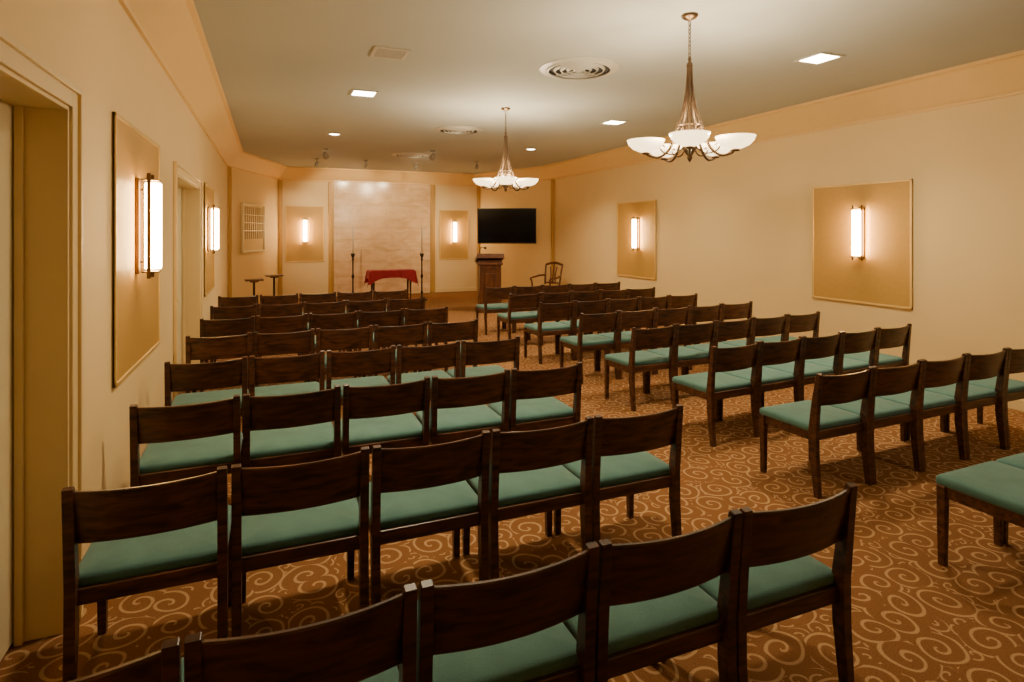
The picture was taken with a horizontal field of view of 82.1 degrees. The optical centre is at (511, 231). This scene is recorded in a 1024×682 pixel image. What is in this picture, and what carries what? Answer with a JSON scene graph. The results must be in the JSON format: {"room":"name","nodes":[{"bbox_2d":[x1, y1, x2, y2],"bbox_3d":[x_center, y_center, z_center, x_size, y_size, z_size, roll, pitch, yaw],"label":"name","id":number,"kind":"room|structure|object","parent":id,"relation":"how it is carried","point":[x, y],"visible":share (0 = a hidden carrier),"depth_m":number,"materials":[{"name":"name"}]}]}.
{"room":"funeral home chapel","nodes":[
{"label":"funeral home chapel","id":0,"kind":"room"},
{"bbox_2d":[0,0,227,641],"bbox_3d":[-3.009,0.025,4.763,0.300,3.450,16.300,0,0,-22],"label":"wall","id":1,"kind":"structure","parent":0,"point":[95,44],"depth_m":3.23,"materials":[{"name":"paint"}]},
{"bbox_2d":[0,100,12,660],"bbox_3d":[-1.740,0.600,1.625,0.130,2.270,1.890,0,0,-22],"label":"door","id":2,"kind":"structure","parent":1,"relation":"in","point":[6,110],"depth_m":2.42,"materials":[{"name":"paint"}]},
{"bbox_2d":[0,27,82,646],"bbox_3d":[-1.653,0.550,1.661,0.217,2.400,2.130,0,0,-22],"label":"trim","id":3,"kind":"structure","parent":1,"relation":"attached to","point":[48,106],"depth_m":2.53,"materials":[{"name":"paint"}]},
{"bbox_2d":[112,111,159,387],"bbox_3d":[-2.497,0.100,3.947,0.022,1.550,1.420,0,0,-22],"label":"wall panel","id":4,"kind":"object","parent":1,"relation":"attached to","point":[135,297],"visible":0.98,"depth_m":3.60,"materials":[{"name":"beige paint"}]},
{"bbox_2d":[135,173,161,278],"bbox_3d":[-2.368,-0.040,3.838,0.144,0.680,0.133,0,0,-22],"label":"wall sconce","id":5,"kind":"object","parent":4,"relation":"attached to","point":[152,191],"visible":1,"depth_m":3.80,"materials":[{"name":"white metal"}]},
{"bbox_2d":[177,187,181,363],"bbox_3d":[-3.679,0.600,6.337,0.130,2.270,1.980,0,0,-22],"label":"door","id":6,"kind":"structure","parent":1,"relation":"in","point":[179,190],"depth_m":7.06,"materials":[{"name":"paint"}]},
{"bbox_2d":[173,161,202,399],"bbox_3d":[-3.592,0.550,6.372,0.217,2.400,2.220,0,0,-22],"label":"trim","id":7,"kind":"structure","parent":1,"relation":"attached to","point":[191,186],"depth_m":7.27,"materials":[{"name":"paint"}]},
{"bbox_2d":[204,182,214,296],"bbox_3d":[-4.370,0.100,8.496,0.022,1.530,1.380,0,0,-22],"label":"wall panel","id":8,"kind":"object","parent":1,"relation":"attached to","point":[209,192],"visible":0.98,"depth_m":8.29,"materials":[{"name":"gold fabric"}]},
{"bbox_2d":[207,204,218,253],"bbox_3d":[-4.145,-0.040,8.156,0.144,0.680,0.133,0,0,-22],"label":"wall sconce","id":9,"kind":"object","parent":8,"relation":"attached to","point":[214,212],"visible":1,"depth_m":8.12,"materials":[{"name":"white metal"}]},
{"bbox_2d":[229,167,231,296],"bbox_3d":[-5.911,0.190,12.350,0.048,3.100,0.100,0,0,-22],"label":"trim","id":10,"kind":"structure","parent":1,"relation":"attached to","point":[230,168],"depth_m":12.30,"materials":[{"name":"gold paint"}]},
{"bbox_2d":[228,168,277,299],"bbox_3d":[-6.178,0.025,13.885,0.250,3.450,3.074,0,0,-3],"label":"wall","id":11,"kind":"structure","parent":0,"point":[246,187],"depth_m":13.69,"materials":[{"name":"paint"}]},
{"bbox_2d":[241,202,264,252],"bbox_3d":[-6.012,-0.090,13.682,0.050,1.130,1.350,0,0,-3],"label":"air vent","id":12,"kind":"object","parent":11,"relation":"in","point":[252,215],"visible":1,"depth_m":13.57,"materials":[{"name":"paint"}]},
{"bbox_2d":[118,0,1023,186],"bbox_3d":[0.101,-1.525,7.611,7.620,0.350,19.200,0,0,-22],"label":"trim","id":13,"kind":"structure","parent":11,"relation":"attached to","point":[172,30],"depth_m":7.02,"materials":[{"name":"paint"}]},
{"bbox_2d":[259,287,1023,411],"bbox_3d":[0.101,1.695,7.611,7.620,0.110,19.200,0,0,-22],"label":"baseboard","id":14,"kind":"structure","parent":11,"relation":"attached to","point":[1018,405],"depth_m":15.74,"materials":[{"name":"paint"}]},
{"bbox_2d":[282,181,476,293],"bbox_3d":[-3.600,0.025,16.604,5.580,3.450,0.250,0,0,-22],"label":"wall","id":15,"kind":"structure","parent":0,"point":[298,277],"depth_m":15.89,"materials":[{"name":"paint"}]},
{"bbox_2d":[278,180,281,295],"bbox_3d":[-6.070,0.190,15.405,0.100,3.100,0.048,0,0,-22],"label":"trim","id":16,"kind":"structure","parent":15,"relation":"attached to","point":[279,181],"depth_m":15.38,"materials":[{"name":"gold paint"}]},
{"bbox_2d":[285,205,323,261],"bbox_3d":[-5.518,0.050,15.666,0.980,1.500,0.022,0,0,-22],"label":"wall panel","id":17,"kind":"object","parent":15,"relation":"attached to","point":[295,251],"visible":1,"depth_m":15.65,"materials":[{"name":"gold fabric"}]},
{"bbox_2d":[328,182,333,292],"bbox_3d":[-4.889,0.190,15.899,0.140,3.100,0.084,0,0,-22],"label":"trim","id":18,"kind":"structure","parent":15,"relation":"attached to","point":[330,184],"depth_m":15.87,"materials":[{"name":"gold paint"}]},
{"bbox_2d":[334,180,429,294],"bbox_3d":[-3.599,0.150,16.457,2.680,3.100,0.030,0,0,-22],"label":"stone wall","id":19,"kind":"structure","parent":15,"relation":"attached to","point":[387,220],"depth_m":16.41,"materials":[{"name":"stone"}]},
{"bbox_2d":[430,185,434,291],"bbox_3d":[-2.290,0.190,16.968,0.140,3.100,0.084,0,0,-22],"label":"trim","id":20,"kind":"structure","parent":15,"relation":"attached to","point":[432,187],"depth_m":16.93,"materials":[{"name":"gold metal"}]},
{"bbox_2d":[439,210,467,259],"bbox_3d":[-1.698,0.080,17.238,0.880,1.450,0.022,0,0,-22],"label":"wall panel","id":21,"kind":"object","parent":15,"relation":"attached to","point":[448,250],"visible":1,"depth_m":17.21,"materials":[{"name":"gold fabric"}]},
{"bbox_2d":[0,291,1023,681],"bbox_3d":[0.101,1.810,7.611,8.220,0.120,19.800,0,0,-22],"label":"floor","id":22,"kind":"structure","parent":0,"point":[915,618],"depth_m":3.12,"materials":[{"name":"carpet"}]},
{"bbox_2d":[68,637,183,681],"bbox_3d":[-1.098,1.340,1.458,0.540,0.820,0.544,0,0,-22],"label":"upholstered chair","id":23,"kind":"object","parent":22,"relation":"on","point":[166,664],"visible":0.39,"depth_m":1.32,"materials":[{"name":"brown wood"}]},
{"bbox_2d":[61,465,231,681],"bbox_3d":[-1.471,1.340,2.451,0.540,0.820,0.544,0,0,-22],"label":"upholstered chair","id":24,"kind":"object","parent":22,"relation":"on","point":[147,538],"visible":0.95,"depth_m":2.26,"materials":[{"name":"brown wood"}]},
{"bbox_2d":[129,394,242,486],"bbox_3d":[-1.893,1.340,3.477,0.540,0.820,0.544,0,0,-22],"label":"upholstered chair","id":25,"kind":"object","parent":22,"relation":"on","point":[192,440],"visible":0.84,"depth_m":3.29,"materials":[{"name":"brown wood"}]},
{"bbox_2d":[164,356,248,432],"bbox_3d":[-2.323,1.340,4.522,0.540,0.820,0.544,0,0,-22],"label":"upholstered chair","id":26,"kind":"object","parent":22,"relation":"on","point":[230,373],"visible":0.59,"depth_m":4.32,"materials":[{"name":"brown wood"}]},
{"bbox_2d":[185,332,251,392],"bbox_3d":[-2.757,1.340,5.576,0.540,0.820,0.544,0,0,-22],"label":"upholstered chair","id":27,"kind":"object","parent":22,"relation":"on","point":[204,348],"visible":0.34,"depth_m":5.34,"materials":[{"name":"brown wood"}]},
{"bbox_2d":[200,316,254,391],"bbox_3d":[-3.195,1.340,6.640,0.540,0.820,0.544,0,0,-22],"label":"upholstered chair","id":28,"kind":"object","parent":22,"relation":"on","point":[229,327],"visible":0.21,"depth_m":6.41,"materials":[{"name":"brown wood"}]},
{"bbox_2d":[210,304,256,361],"bbox_3d":[-3.644,1.340,7.731,0.540,0.820,0.544,0,0,-22],"label":"upholstered chair","id":29,"kind":"object","parent":22,"relation":"on","point":[216,313],"visible":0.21,"depth_m":7.49,"materials":[{"name":"brown wood"}]},
{"bbox_2d":[218,295,258,315],"bbox_3d":[-4.101,1.340,8.841,0.540,0.820,0.544,0,0,-22],"label":"upholstered chair","id":30,"kind":"object","parent":22,"relation":"on","point":[250,300],"visible":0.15,"depth_m":8.60,"materials":[{"name":"brown wood"}]},
{"bbox_2d":[260,293,297,304],"bbox_3d":[-3.587,1.340,9.052,0.540,0.820,0.544,0,0,-22],"label":"upholstered chair","id":31,"kind":"object","parent":22,"relation":"on","point":[282,299],"visible":0.18,"depth_m":8.81,"materials":[{"name":"brown wood"}]},
{"bbox_2d":[258,302,301,357],"bbox_3d":[-3.131,1.340,7.942,0.540,0.820,0.544,0,0,-22],"label":"upholstered chair","id":32,"kind":"object","parent":22,"relation":"on","point":[284,310],"visible":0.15,"depth_m":7.71,"materials":[{"name":"brown wood"}]},
{"bbox_2d":[256,313,307,386],"bbox_3d":[-2.682,1.340,6.851,0.540,0.820,0.544,0,0,-22],"label":"upholstered chair","id":33,"kind":"object","parent":22,"relation":"on","point":[287,324],"visible":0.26,"depth_m":6.62,"materials":[{"name":"brown wood"}]},
{"bbox_2d":[253,328,314,386],"bbox_3d":[-2.244,1.340,5.787,0.540,0.820,0.544,0,0,-22],"label":"upholstered chair","id":34,"kind":"object","parent":22,"relation":"on","point":[303,341],"visible":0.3,"depth_m":5.55,"materials":[{"name":"brown wood"}]},
{"bbox_2d":[249,350,324,395],"bbox_3d":[-1.810,1.340,4.733,0.540,0.820,0.544,0,0,-22],"label":"upholstered chair","id":35,"kind":"object","parent":22,"relation":"on","point":[270,370],"visible":0.53,"depth_m":4.54,"materials":[{"name":"brown wood"}]},
{"bbox_2d":[243,385,340,467],"bbox_3d":[-1.380,1.340,3.688,0.540,0.820,0.544,0,0,-22],"label":"upholstered chair","id":36,"kind":"object","parent":22,"relation":"on","point":[280,430],"visible":0.77,"depth_m":3.51,"materials":[{"name":"brown wood"}]},
{"bbox_2d":[231,446,369,636],"bbox_3d":[-0.958,1.340,2.662,0.540,0.820,0.544,0,0,-22],"label":"upholstered chair","id":37,"kind":"object","parent":22,"relation":"on","point":[285,514],"visible":0.98,"depth_m":2.48,"materials":[{"name":"brown wood"}]},
{"bbox_2d":[184,583,417,681],"bbox_3d":[-0.590,1.340,1.667,0.540,0.820,0.544,0,0,-22],"label":"upholstered chair","id":38,"kind":"object","parent":22,"relation":"on","point":[368,644],"visible":1,"depth_m":1.45,"materials":[{"name":"brown wood"}]},
{"bbox_2d":[299,292,335,321],"bbox_3d":[-3.074,1.340,9.263,0.540,0.820,0.544,0,0,-22],"label":"upholstered chair","id":39,"kind":"object","parent":22,"relation":"on","point":[329,297],"visible":0.16,"depth_m":9.02,"materials":[{"name":"brown wood"}]},
{"bbox_2d":[303,300,344,351],"bbox_3d":[-2.618,1.340,8.153,0.540,0.820,0.544,0,0,-22],"label":"upholstered chair","id":40,"kind":"object","parent":22,"relation":"on","point":[331,307],"visible":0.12,"depth_m":7.92,"materials":[{"name":"brown wood"}]},
{"bbox_2d":[307,311,356,377],"bbox_3d":[-2.168,1.340,7.062,0.540,0.820,0.544,0,0,-22],"label":"upholstered chair","id":41,"kind":"object","parent":22,"relation":"on","point":[344,320],"visible":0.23,"depth_m":6.83,"materials":[{"name":"brown wood"}]},
{"bbox_2d":[314,325,372,381],"bbox_3d":[-1.731,1.340,5.999,0.540,0.820,0.544,0,0,-22],"label":"upholstered chair","id":42,"kind":"object","parent":22,"relation":"on","point":[341,339],"visible":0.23,"depth_m":5.77,"materials":[{"name":"brown wood"}]},
{"bbox_2d":[325,345,395,405],"bbox_3d":[-1.297,1.340,4.944,0.540,0.820,0.544,0,0,-22],"label":"upholstered chair","id":43,"kind":"object","parent":22,"relation":"on","point":[356,363],"visible":0.42,"depth_m":4.74,"materials":[{"name":"brown wood"}]},
{"bbox_2d":[346,298,385,351],"bbox_3d":[-2.104,1.340,8.364,0.540,0.820,0.544,0,0,-22],"label":"upholstered chair","id":44,"kind":"object","parent":22,"relation":"on","point":[376,305],"visible":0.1,"depth_m":8.13,"materials":[{"name":"brown wood"}]},
{"bbox_2d":[358,308,403,377],"bbox_3d":[-1.655,1.340,7.273,0.540,0.820,0.544,0,0,-22],"label":"upholstered chair","id":45,"kind":"object","parent":22,"relation":"on","point":[385,318],"visible":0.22,"depth_m":7.04,"materials":[{"name":"brown wood"}]},
{"bbox_2d":[340,376,429,455],"bbox_3d":[-0.867,1.340,3.900,0.540,0.820,0.544,0,0,-22],"label":"upholstered chair","id":46,"kind":"object","parent":22,"relation":"on","point":[383,415],"visible":0.64,"depth_m":3.72,"materials":[{"name":"brown wood"}]},
{"bbox_2d":[364,269,417,300],"bbox_3d":[-3.073,1.353,14.956,1.270,0.794,0.573,0,0,-22],"label":"altar table","id":47,"kind":"object","parent":22,"relation":"on","point":[371,276],"visible":0.88,"depth_m":14.79,"materials":[{"name":"red fabric"}]},
{"bbox_2d":[367,322,426,376],"bbox_3d":[-1.218,1.340,6.210,0.540,0.820,0.544,0,0,-22],"label":"upholstered chair","id":48,"kind":"object","parent":22,"relation":"on","point":[408,334],"visible":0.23,"depth_m":5.97,"materials":[{"name":"brown wood"}]},
{"bbox_2d":[382,297,424,348],"bbox_3d":[-1.591,1.340,8.576,0.540,0.820,0.544,0,0,-22],"label":"upholstered chair","id":49,"kind":"object","parent":22,"relation":"on","point":[418,303],"visible":0.18,"depth_m":8.34,"materials":[{"name":"brown wood"}]},
{"bbox_2d":[357,430,489,604],"bbox_3d":[-0.444,1.340,2.873,0.540,0.820,0.544,0,0,-22],"label":"upholstered chair","id":50,"kind":"object","parent":22,"relation":"on","point":[420,491],"visible":0.78,"depth_m":2.69,"materials":[{"name":"brown wood"}]},
{"bbox_2d":[387,340,459,395],"bbox_3d":[-0.784,1.340,5.156,0.540,0.820,0.544,0,0,-22],"label":"upholstered chair","id":51,"kind":"object","parent":22,"relation":"on","point":[445,355],"visible":0.45,"depth_m":4.95,"materials":[{"name":"brown wood"}]},
{"bbox_2d":[404,306,447,372],"bbox_3d":[-1.142,1.340,7.485,0.540,0.820,0.544,0,0,-22],"label":"upholstered chair","id":52,"kind":"object","parent":22,"relation":"on","point":[439,315],"visible":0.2,"depth_m":7.25,"materials":[{"name":"brown wood"}]},
{"bbox_2d":[418,319,477,400],"bbox_3d":[-0.704,1.340,6.421,0.540,0.820,0.544,0,0,-22],"label":"upholstered chair","id":53,"kind":"object","parent":22,"relation":"on","point":[468,330],"visible":0.27,"depth_m":6.18,"materials":[{"name":"brown wood"}]},
{"bbox_2d":[416,369,509,444],"bbox_3d":[-0.354,1.340,4.111,0.540,0.820,0.544,0,0,-22],"label":"upholstered chair","id":54,"kind":"object","parent":22,"relation":"on","point":[459,410],"visible":0.77,"depth_m":3.92,"materials":[{"name":"brown wood"}]},
{"bbox_2d":[447,336,519,378],"bbox_3d":[-0.271,1.340,5.367,0.540,0.820,0.544,0,0,-22],"label":"upholstered chair","id":55,"kind":"object","parent":22,"relation":"on","point":[489,352],"visible":0.42,"depth_m":5.16,"materials":[{"name":"brown wood"}]},
{"bbox_2d":[475,247,503,312],"bbox_3d":[-0.501,1.040,12.990,0.600,1.420,0.467,0,0,-10],"label":"wooden lectern","id":56,"kind":"object","parent":22,"relation":"on","point":[489,264],"visible":0.81,"depth_m":12.80,"materials":[{"name":"brown wood"}]},
{"bbox_2d":[476,286,514,334],"bbox_3d":[-0.297,1.340,10.303,0.540,0.820,0.544,0,0,-23],"label":"upholstered chair","id":57,"kind":"object","parent":22,"relation":"on","point":[490,293],"visible":0.83,"depth_m":10.10,"materials":[{"name":"brown wood"}]},
{"bbox_2d":[397,541,598,681],"bbox_3d":[-0.083,1.340,1.876,0.540,0.820,0.544,0,0,-22],"label":"upholstered chair","id":58,"kind":"object","parent":22,"relation":"on","point":[512,628],"visible":0.83,"depth_m":1.69,"materials":[{"name":"brown wood"}]},
{"bbox_2d":[497,292,540,340],"bbox_3d":[0.108,1.340,9.177,0.540,0.820,0.544,0,0,-24],"label":"upholstered chair","id":59,"kind":"object","parent":22,"relation":"on","point":[530,300],"visible":0.88,"depth_m":8.99,"materials":[{"name":"brown wood"}]},
{"bbox_2d":[504,285,542,332],"bbox_3d":[0.201,1.340,10.518,0.540,0.820,0.544,0,0,-23],"label":"upholstered chair","id":60,"kind":"object","parent":22,"relation":"on","point":[530,289],"visible":0.32,"depth_m":10.29,"materials":[{"name":"brown wood"}]},
{"bbox_2d":[462,416,593,579],"bbox_3d":[0.069,1.340,3.084,0.540,0.820,0.544,0,0,-22],"label":"upholstered chair","id":61,"kind":"object","parent":22,"relation":"on","point":[527,475],"visible":0.77,"depth_m":2.90,"materials":[{"name":"brown wood"}]},
{"bbox_2d":[488,362,581,460],"bbox_3d":[0.160,1.340,4.322,0.540,0.820,0.544,0,0,-22],"label":"upholstered chair","id":62,"kind":"object","parent":22,"relation":"on","point":[532,403],"visible":0.73,"depth_m":4.14,"materials":[{"name":"brown wood"}]},
{"bbox_2d":[524,300,574,363],"bbox_3d":[0.512,1.340,8.105,0.540,0.820,0.544,0,0,-25],"label":"upholstered chair","id":63,"kind":"object","parent":22,"relation":"on","point":[546,310],"visible":1,"depth_m":7.94,"materials":[{"name":"brown wood"}]},
{"bbox_2d":[528,291,571,344],"bbox_3d":[0.602,1.340,9.401,0.540,0.820,0.544,0,0,-24],"label":"upholstered chair","id":64,"kind":"object","parent":22,"relation":"on","point":[565,297],"visible":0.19,"depth_m":9.19,"materials":[{"name":"brown wood"}]},
{"bbox_2d":[558,298,607,360],"bbox_3d":[1.002,1.340,8.337,0.540,0.820,0.544,0,0,-25],"label":"upholstered chair","id":65,"kind":"object","parent":22,"relation":"on","point":[586,307],"visible":0.46,"depth_m":8.11,"materials":[{"name":"brown wood"}]},
{"bbox_2d":[559,310,619,383],"bbox_3d":[0.931,1.340,7.088,0.540,0.820,0.544,0,0,-25],"label":"upholstered chair","id":66,"kind":"object","parent":22,"relation":"on","point":[580,343],"visible":0.94,"depth_m":6.93,"materials":[{"name":"brown wood"}]},
{"bbox_2d":[590,297,639,353],"bbox_3d":[1.492,1.340,8.569,0.540,0.820,0.544,0,0,-25],"label":"upholstered chair","id":67,"kind":"object","parent":22,"relation":"on","point":[632,304],"visible":0.21,"depth_m":8.33,"materials":[{"name":"brown wood"}]},
{"bbox_2d":[553,404,682,543],"bbox_3d":[0.582,1.340,3.296,0.540,0.820,0.544,0,0,-22],"label":"upholstered chair","id":68,"kind":"object","parent":22,"relation":"on","point":[622,465],"visible":0.81,"depth_m":3.12,"materials":[{"name":"brown wood"}]},
{"bbox_2d":[597,308,655,378],"bbox_3d":[1.421,1.340,7.320,0.540,0.820,0.544,0,0,-25],"label":"upholstered chair","id":69,"kind":"object","parent":22,"relation":"on","point":[627,319],"visible":0.51,"depth_m":7.11,"materials":[{"name":"brown wood"}]},
{"bbox_2d":[604,324,676,411],"bbox_3d":[1.319,1.340,6.060,0.540,0.820,0.544,0,0,-26],"label":"upholstered chair","id":70,"kind":"object","parent":22,"relation":"on","point":[632,362],"visible":0.99,"depth_m":5.90,"materials":[{"name":"brown wood"}]},
{"bbox_2d":[621,295,669,350],"bbox_3d":[1.981,1.340,8.801,0.540,0.820,0.544,0,0,-25],"label":"upholstered chair","id":71,"kind":"object","parent":22,"relation":"on","point":[654,302],"visible":0.25,"depth_m":8.56,"materials":[{"name":"brown wood"}]},
{"bbox_2d":[563,509,741,681],"bbox_3d":[0.425,1.340,2.085,0.540,0.820,0.544,0,0,-22],"label":"upholstered chair","id":72,"kind":"object","parent":22,"relation":"on","point":[652,607],"visible":0.73,"depth_m":1.90,"materials":[{"name":"brown wood"}]},
{"bbox_2d":[635,305,689,373],"bbox_3d":[1.910,1.340,7.552,0.540,0.820,0.544,0,0,-25],"label":"upholstered chair","id":73,"kind":"object","parent":22,"relation":"on","point":[676,315],"visible":0.26,"depth_m":7.32,"materials":[{"name":"brown wood"}]},
{"bbox_2d":[646,320,716,403],"bbox_3d":[1.807,1.340,6.297,0.540,0.820,0.544,0,0,-26],"label":"upholstered chair","id":74,"kind":"object","parent":22,"relation":"on","point":[698,333],"visible":0.58,"depth_m":6.13,"materials":[{"name":"brown wood"}]},
{"bbox_2d":[668,293,697,346],"bbox_3d":[2.471,1.340,9.034,0.540,0.820,0.544,0,0,-25],"label":"upholstered chair","id":75,"kind":"object","parent":22,"relation":"on","point":[674,301],"visible":0.31,"depth_m":8.79,"materials":[{"name":"brown wood"}]},
{"bbox_2d":[666,303,721,369],"bbox_3d":[2.400,1.340,7.784,0.540,0.820,0.544,0,0,-25],"label":"upholstered chair","id":76,"kind":"object","parent":22,"relation":"on","point":[697,313],"visible":0.24,"depth_m":7.55,"materials":[{"name":"brown wood"}]},
{"bbox_2d":[672,341,760,446],"bbox_3d":[1.771,1.340,5.113,0.540,0.820,0.544,0,0,-26],"label":"upholstered chair","id":77,"kind":"object","parent":22,"relation":"on","point":[713,385],"visible":0.94,"depth_m":4.96,"materials":[{"name":"brown wood"}]},
{"bbox_2d":[685,317,753,374],"bbox_3d":[2.294,1.340,6.533,0.540,0.820,0.544,0,0,-26],"label":"upholstered chair","id":78,"kind":"object","parent":22,"relation":"on","point":[725,330],"visible":0.38,"depth_m":6.34,"materials":[{"name":"brown wood"}]},
{"bbox_2d":[697,301,752,343],"bbox_3d":[2.890,1.340,8.016,0.540,0.820,0.544,0,0,-25],"label":"upholstered chair","id":79,"kind":"object","parent":22,"relation":"on","point":[729,311],"visible":0.24,"depth_m":7.78,"materials":[{"name":"brown wood"}]},
{"bbox_2d":[720,314,787,346],"bbox_3d":[2.782,1.340,6.770,0.540,0.820,0.544,0,0,-26],"label":"upholstered chair","id":80,"kind":"object","parent":22,"relation":"on","point":[776,325],"visible":0.37,"depth_m":6.57,"materials":[{"name":"brown wood"}]},
{"bbox_2d":[719,336,803,420],"bbox_3d":[2.257,1.340,5.354,0.540,0.820,0.544,0,0,-26],"label":"upholstered chair","id":81,"kind":"object","parent":22,"relation":"on","point":[771,353],"visible":0.55,"depth_m":5.20,"materials":[{"name":"brown wood"}]},
{"bbox_2d":[699,482,857,681],"bbox_3d":[0.933,1.340,2.294,0.540,0.820,0.544,0,0,-22],"label":"upholstered chair","id":82,"kind":"object","parent":22,"relation":"on","point":[779,580],"visible":0.68,"depth_m":2.12,"materials":[{"name":"brown wood"}]},
{"bbox_2d":[755,311,819,341],"bbox_3d":[3.270,1.340,7.006,0.540,0.820,0.544,0,0,-26],"label":"upholstered chair","id":83,"kind":"object","parent":22,"relation":"on","point":[809,322],"visible":0.27,"depth_m":6.80,"materials":[{"name":"brown wood"}]},
{"bbox_2d":[761,331,842,406],"bbox_3d":[2.742,1.340,5.595,0.540,0.820,0.544,0,0,-26],"label":"upholstered chair","id":84,"kind":"object","parent":22,"relation":"on","point":[826,346],"visible":0.4,"depth_m":5.42,"materials":[{"name":"brown wood"}]},
{"bbox_2d":[759,366,873,498],"bbox_3d":[2.157,1.340,4.178,0.540,0.820,0.544,0,0,-24],"label":"upholstered chair","id":85,"kind":"object","parent":22,"relation":"on","point":[814,420],"visible":1,"depth_m":4.04,"materials":[{"name":"brown wood"}]},
{"bbox_2d":[805,327,878,374],"bbox_3d":[3.228,1.340,5.835,0.540,0.820,0.544,0,0,-26],"label":"upholstered chair","id":86,"kind":"object","parent":22,"relation":"on","point":[858,342],"visible":0.44,"depth_m":5.67,"materials":[{"name":"brown wood"}]},
{"bbox_2d":[829,359,923,484],"bbox_3d":[2.652,1.340,4.398,0.540,0.820,0.544,0,0,-24],"label":"upholstered chair","id":87,"kind":"object","parent":22,"relation":"on","point":[894,380],"visible":0.48,"depth_m":4.25,"materials":[{"name":"brown wood"}]},
{"bbox_2d":[844,323,911,367],"bbox_3d":[3.714,1.340,6.076,0.540,0.820,0.544,0,0,-26],"label":"upholstered chair","id":88,"kind":"object","parent":22,"relation":"on","point":[901,336],"visible":0.43,"depth_m":5.92,"materials":[{"name":"brown wood"}]},
{"bbox_2d":[877,353,967,471],"bbox_3d":[3.148,1.340,4.617,0.540,0.820,0.544,0,0,-24],"label":"upholstered chair","id":89,"kind":"object","parent":22,"relation":"on","point":[944,372],"visible":0.49,"depth_m":4.48,"materials":[{"name":"brown wood"}]},
{"bbox_2d":[907,347,1008,459],"bbox_3d":[3.644,1.340,4.836,0.540,0.820,0.544,0,0,-24],"label":"upholstered chair","id":90,"kind":"object","parent":22,"relation":"on","point":[985,366],"visible":0.58,"depth_m":4.71,"materials":[{"name":"brown wood"}]},
{"bbox_2d":[936,461,1023,565],"bbox_3d":[2.587,1.340,2.980,0.540,0.820,0.544,0,0,-23],"label":"upholstered chair","id":91,"kind":"object","parent":22,"relation":"on","point":[995,489],"visible":1,"depth_m":3.04,"materials":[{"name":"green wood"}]},
{"bbox_2d":[946,347,1023,449],"bbox_3d":[4.139,1.340,5.056,0.540,0.820,0.544,0,0,-24],"label":"upholstered chair","id":92,"kind":"object","parent":22,"relation":"on","point":[1014,389],"visible":0.44,"depth_m":4.83,"materials":[{"name":"brown wood"}]},
{"bbox_2d":[996,452,1023,544],"bbox_3d":[3.085,1.340,3.195,0.540,0.820,0.544,0,0,-23],"label":"upholstered chair","id":93,"kind":"object","parent":22,"relation":"on","point":[1017,460],"visible":0.23,"depth_m":3.29,"materials":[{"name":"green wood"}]},
{"bbox_2d":[480,180,550,287],"bbox_3d":[0.144,0.025,16.487,0.250,3.450,3.074,0,0,-42],"label":"wall","id":94,"kind":"structure","parent":0,"point":[521,262],"depth_m":16.02,"materials":[{"name":"paint"}]},
{"bbox_2d":[477,208,535,243],"bbox_3d":[-0.132,-0.160,15.715,1.560,0.939,0.397,0,0,2],"label":"television","id":95,"kind":"object","parent":94,"relation":"attached to","point":[494,225],"visible":1,"depth_m":15.55,"materials":[{"name":"black plastic"}]},
{"bbox_2d":[193,0,1023,173],"bbox_3d":[0.101,-1.775,7.611,8.220,0.150,19.800,0,0,-22],"label":"ceiling","id":96,"kind":"structure","parent":0,"point":[287,70],"depth_m":5.83,"materials":[{"name":"paint"}]},
{"bbox_2d":[369,46,410,60],"bbox_3d":[-1.160,-1.694,5.578,0.330,0.012,0.330,0,0,-22],"label":"ceiling vent","id":97,"kind":"object","parent":96,"relation":"attached to","point":[378,51],"depth_m":5.57,"materials":[{"name":"beige metal"}]},
{"bbox_2d":[473,107,537,191],"bbox_3d":[-0.111,-1.123,8.061,0.872,1.155,0.890,0,0,-22],"label":"chandelier","id":98,"kind":"object","parent":96,"relation":"hanging from","point":[505,181],"visible":1,"depth_m":8.00,"materials":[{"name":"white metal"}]},
{"bbox_2d":[539,57,619,79],"bbox_3d":[0.701,-1.685,6.128,0.840,0.030,0.840,0,0,-22],"label":"air diffuser","id":99,"kind":"object","parent":96,"relation":"attached to","point":[573,68],"depth_m":6.03,"materials":[{"name":"white metal"}]},
{"bbox_2d":[627,12,755,162],"bbox_3d":[1.387,-1.123,4.634,0.947,1.155,0.925,0,0,-22],"label":"chandelier","id":100,"kind":"object","parent":96,"relation":"hanging from","point":[690,137],"visible":1,"depth_m":4.55,"materials":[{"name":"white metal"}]},
{"bbox_2d":[794,52,844,64],"bbox_3d":[3.000,-1.694,5.744,0.320,0.012,0.320,0,0,-22],"label":"recessed light","id":101,"kind":"object","parent":96,"relation":"in","point":[818,58],"visible":1,"depth_m":5.74,"materials":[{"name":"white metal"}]},
{"bbox_2d":[554,94,1023,399],"bbox_3d":[4.292,0.025,7.768,0.250,3.450,16.300,0,0,-22],"label":"wall","id":102,"kind":"structure","parent":0,"point":[735,228],"depth_m":7.73,"materials":[{"name":"paint"}]},
{"bbox_2d":[617,200,655,279],"bbox_3d":[2.478,0.150,11.812,0.022,1.530,1.360,0,0,-22],"label":"wall panel","id":103,"kind":"object","parent":102,"relation":"attached to","point":[641,263],"visible":0.99,"depth_m":11.73,"materials":[{"name":"beige paint"}]},
{"bbox_2d":[812,179,912,309],"bbox_3d":[4.320,0.140,7.336,0.022,1.500,1.340,0,0,-22],"label":"wall panel","id":104,"kind":"object","parent":102,"relation":"attached to","point":[884,277],"visible":0.99,"depth_m":7.21,"materials":[{"name":"beige paint"}]},
{"bbox_2d":[850,205,864,260],"bbox_3d":[4.267,0.010,7.260,0.144,0.680,0.133,0,0,-22],"label":"wall sconce","id":105,"kind":"object","parent":104,"relation":"attached to","point":[858,216],"visible":1,"depth_m":7.21,"materials":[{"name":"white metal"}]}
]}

